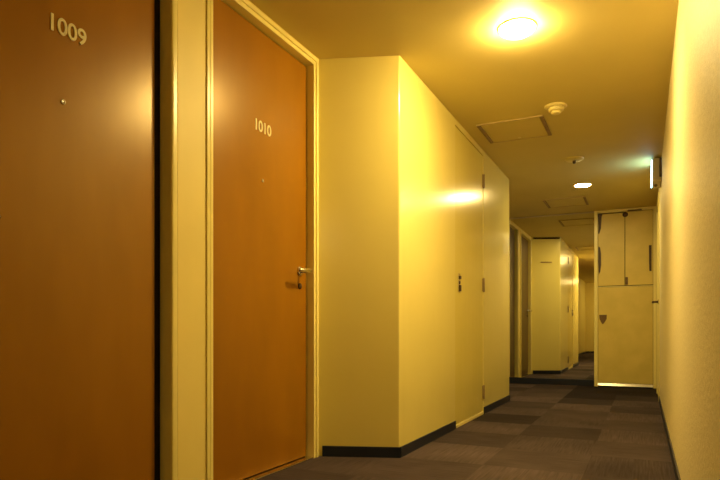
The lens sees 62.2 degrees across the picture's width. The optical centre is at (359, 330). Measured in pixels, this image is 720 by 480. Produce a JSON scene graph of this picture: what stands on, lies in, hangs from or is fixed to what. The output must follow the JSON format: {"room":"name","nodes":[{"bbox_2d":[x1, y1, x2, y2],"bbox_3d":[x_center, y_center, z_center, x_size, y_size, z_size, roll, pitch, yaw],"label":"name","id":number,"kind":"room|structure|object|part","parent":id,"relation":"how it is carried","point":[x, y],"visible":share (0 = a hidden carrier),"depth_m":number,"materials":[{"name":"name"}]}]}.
{"room":"hotel corridor","nodes":[
{"label":"hotel corridor","id":0,"kind":"room"},
{"bbox_2d":[247,0,318,455],"bbox_3d":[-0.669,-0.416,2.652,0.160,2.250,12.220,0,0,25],"label":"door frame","id":1,"kind":"structure","parent":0,"point":[247,0],"depth_m":3.38,"materials":[{"name":"beige paint"}]},
{"bbox_2d":[0,0,205,479],"bbox_3d":[-0.914,-0.415,2.002,0.132,2.249,1.135,0,0,25],"label":"door","id":2,"kind":"structure","parent":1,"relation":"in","point":[103,102],"depth_m":2.08,"materials":[{"name":"brown wood"}]},
{"bbox_3d":[-0.966,-0.408,1.932,0.100,2.235,0.965,0,0,25],"label":"frame","id":3,"kind":"part","parent":2,"relation":"part of","materials":[{"name":"beige paint"}]},
{"bbox_3d":[-0.685,-0.415,2.428,0.005,2.249,0.170,0,0,25],"label":"post panel","id":4,"kind":"part","parent":2,"relation":"part of","materials":[{"name":"beige paint"}]},
{"bbox_2d":[206,0,317,479],"bbox_3d":[-0.468,-0.408,2.945,0.132,2.235,0.949,0,0,25],"label":"door","id":5,"kind":"structure","parent":1,"relation":"in","point":[262,84],"depth_m":2.92,"materials":[{"name":"brown wood"}]},
{"bbox_3d":[-0.309,-0.326,3.259,0.050,0.052,0.052,0,0,25],"label":"handle","id":6,"kind":"part","parent":5,"relation":"part of","materials":[{"name":"silver metal"}]},
{"bbox_3d":[-0.300,-0.325,3.193,0.042,0.023,0.132,0,0,25],"label":"lever","id":7,"kind":"part","parent":5,"relation":"part of","materials":[{"name":"silver metal"}]},
{"bbox_2d":[319,56,508,455],"bbox_3d":[0.685,-0.416,4.820,0.430,2.250,3.382,0,0,25],"label":"wall","id":8,"kind":"structure","parent":0,"point":[387,142],"depth_m":3.38,"materials":[{"name":"beige paint"}]},
{"bbox_2d":[322,446,399,457],"bbox_3d":[0.006,0.679,3.355,0.440,0.060,0.008,0,0,6],"label":"baseboard","id":9,"kind":"structure","parent":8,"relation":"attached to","point":[327,451],"depth_m":3.35,"materials":[{"name":"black plastic"}]},
{"bbox_2d":[400,421,455,457],"bbox_3d":[0.459,0.679,3.831,0.008,0.060,1.085,0,0,25],"label":"baseboard","id":10,"kind":"structure","parent":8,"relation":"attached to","point":[416,444],"depth_m":3.73,"materials":[{"name":"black plastic"}]},
{"bbox_2d":[455,126,484,427],"bbox_3d":[0.826,-0.391,4.734,0.134,2.200,0.851,0,0,25],"label":"door","id":11,"kind":"structure","parent":8,"relation":"in","point":[469,176],"depth_m":4.65,"materials":[{"name":"beige metal"}]},
{"bbox_2d":[484,395,509,413],"bbox_3d":[1.292,0.679,5.588,0.008,0.060,1.087,0,0,25],"label":"baseboard","id":12,"kind":"structure","parent":8,"relation":"attached to","point":[504,400],"depth_m":5.51,"materials":[{"name":"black plastic"}]},
{"bbox_2d":[249,0,678,217],"bbox_3d":[0.232,-1.591,2.253,2.210,0.100,12.470,0,0,25],"label":"ceiling","id":13,"kind":"structure","parent":0,"point":[609,61],"depth_m":3.50,"materials":[{"name":"paint"}]},
{"bbox_2d":[476,115,551,143],"bbox_3d":[1.185,-1.535,4.567,0.480,0.012,0.470,0,0,25],"label":"ceiling hatch","id":14,"kind":"object","parent":13,"relation":"attached to","point":[533,126],"visible":1,"depth_m":4.55,"materials":[{"name":"paint"}]},
{"bbox_2d":[498,17,536,38],"bbox_3d":[0.798,-1.520,3.030,0.194,0.042,0.194,0,0,25],"label":"ceiling lamp","id":15,"kind":"object","parent":13,"relation":"attached to","point":[515,28],"visible":1,"depth_m":2.99,"materials":[{"name":"beige plastic"}]},
{"bbox_2d":[544,102,566,114],"bbox_3d":[1.341,-1.512,4.090,0.148,0.056,0.148,0,0,25],"label":"smoke detector","id":16,"kind":"object","parent":13,"relation":"attached to","point":[555,108],"visible":1,"depth_m":4.06,"materials":[{"name":"beige plastic"}]},
{"bbox_3d":[1.341,-1.534,4.090,0.148,0.014,0.148,0,0,25],"label":"plate","id":17,"kind":"part","parent":16,"relation":"part of","materials":[{"name":"beige plastic"}]},
{"bbox_2d":[543,196,588,207],"bbox_3d":[2.460,-1.535,7.128,0.470,0.012,0.490,0,0,25],"label":"ceiling hatch","id":18,"kind":"object","parent":13,"relation":"attached to","point":[581,200],"visible":1,"depth_m":7.13,"materials":[{"name":"paint"}]},
{"bbox_2d":[565,156,583,163],"bbox_3d":[1.917,-1.518,5.344,0.164,0.044,0.164,0,0,25],"label":"detector","id":19,"kind":"object","parent":13,"relation":"attached to","point":[574,159],"visible":1,"depth_m":5.31,"materials":[{"name":"beige plastic"}]},
{"bbox_2d":[573,183,591,187],"bbox_3d":[2.348,-1.536,6.301,0.190,0.008,0.190,0,0,25],"label":"recessed light","id":20,"kind":"object","parent":13,"relation":"in","point":[579,185],"visible":1,"depth_m":6.29,"materials":[{"name":"beige plastic"}]},
{"bbox_2d":[575,184,590,186],"bbox_3d":[2.348,-1.535,6.301,0.172,0.006,0.172,0,0,25],"label":"diffuser","id":21,"kind":"object","parent":20,"relation":"attached to","point":[576,185],"depth_m":6.29,"materials":[{"name":"white plastic"}]},
{"bbox_2d":[259,383,675,479],"bbox_3d":[0.232,0.759,2.253,2.210,0.100,12.470,0,0,25],"label":"floor","id":22,"kind":"structure","parent":0,"point":[544,431],"depth_m":3.57,"materials":[{"name":"carpet"}]},
{"bbox_2d":[594,206,655,388],"bbox_3d":[3.333,-0.415,7.518,0.713,2.249,0.074,0,0,25],"label":"door","id":23,"kind":"structure","parent":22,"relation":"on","point":[624,239],"depth_m":7.50,"materials":[{"name":"beige paint"}]},
{"bbox_3d":[3.097,-0.147,7.608,0.090,0.119,0.010,0,0,25],"label":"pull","id":24,"kind":"part","parent":23,"relation":"part of","materials":[{"name":"metal"}]},
{"bbox_3d":[3.191,-1.032,7.580,0.310,0.914,0.020,0,0,25],"label":"door","id":25,"kind":"part","parent":23,"relation":"part of","materials":[{"name":"beige paint"}]},
{"bbox_3d":[3.351,-0.403,7.545,0.635,2.199,0.007,0,0,25],"label":"panel","id":26,"kind":"part","parent":23,"relation":"part of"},
{"bbox_3d":[3.335,0.052,7.511,0.629,1.214,0.020,0,0,25],"label":"door","id":27,"kind":"part","parent":23,"relation":"part of","materials":[{"name":"beige paint"}]},
{"bbox_3d":[3.478,-1.036,7.444,0.312,0.922,0.020,0,0,25],"label":"door","id":28,"kind":"part","parent":23,"relation":"part of","materials":[{"name":"beige paint"}]},
{"bbox_2d":[656,0,719,479],"bbox_3d":[1.112,-0.416,1.808,0.160,2.250,12.220,0,0,25],"label":"wall","id":29,"kind":"structure","parent":0,"point":[689,191],"depth_m":2.00,"materials":[{"name":"paint"}]},
{"bbox_2d":[652,192,659,401],"bbox_3d":[3.190,-0.341,6.378,0.138,2.100,0.920,0,0,25],"label":"door","id":30,"kind":"structure","parent":29,"relation":"in","point":[658,201],"depth_m":5.97,"materials":[{"name":"beige paint"}]},
{"bbox_3d":[3.216,-0.341,6.366,0.080,2.100,0.920,0,0,25],"label":"frame","id":31,"kind":"part","parent":30,"relation":"part of","materials":[{"name":"beige paint"}]},
{"bbox_2d":[651,158,661,188],"bbox_3d":[2.678,-1.417,5.396,0.083,0.218,0.355,0,0,25],"label":"exit sign","id":32,"kind":"object","parent":29,"relation":"attached to","point":[656,163],"visible":1,"depth_m":5.27,"materials":[{"name":"white plastic"}]},
{"bbox_3d":[2.637,-1.436,5.237,0.020,0.160,0.034,0,0,25],"label":"mounting plate","id":33,"kind":"part","parent":32,"relation":"part of","materials":[{"name":"brown metal"}]},
{"bbox_2d":[659,396,680,479],"bbox_3d":[0.702,0.679,1.139,0.008,0.060,10.660,0,0,25],"label":"baseboard","id":34,"kind":"structure","parent":29,"relation":"attached to","point":[676,471],"depth_m":3.41,"materials":[{"name":"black plastic"}]},
{"bbox_3d":[2.879,-0.416,7.837,2.210,2.250,0.110,0,0,25],"label":"wall","id":35,"kind":"structure","parent":0,"visible":0},
{"bbox_2d":[509,377,593,385],"bbox_3d":[2.521,0.669,7.917,1.093,0.080,0.052,0,0,25],"label":"baseboard","id":36,"kind":"structure","parent":35,"relation":"attached to","point":[549,381],"depth_m":7.88,"materials":[{"name":"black plastic"}]},
{"bbox_2d":[509,211,593,379],"bbox_3d":[2.517,-0.456,7.907,1.091,2.168,0.018,0,0,25],"label":"wall mirror","id":37,"kind":"object","parent":35,"relation":"attached to","point":[551,257],"visible":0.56,"depth_m":7.90,"materials":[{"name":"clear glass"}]},
{"bbox_3d":[2.517,-1.530,7.907,1.091,0.021,0.018,0,0,25],"label":"rail","id":38,"kind":"part","parent":37,"relation":"part of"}
]}

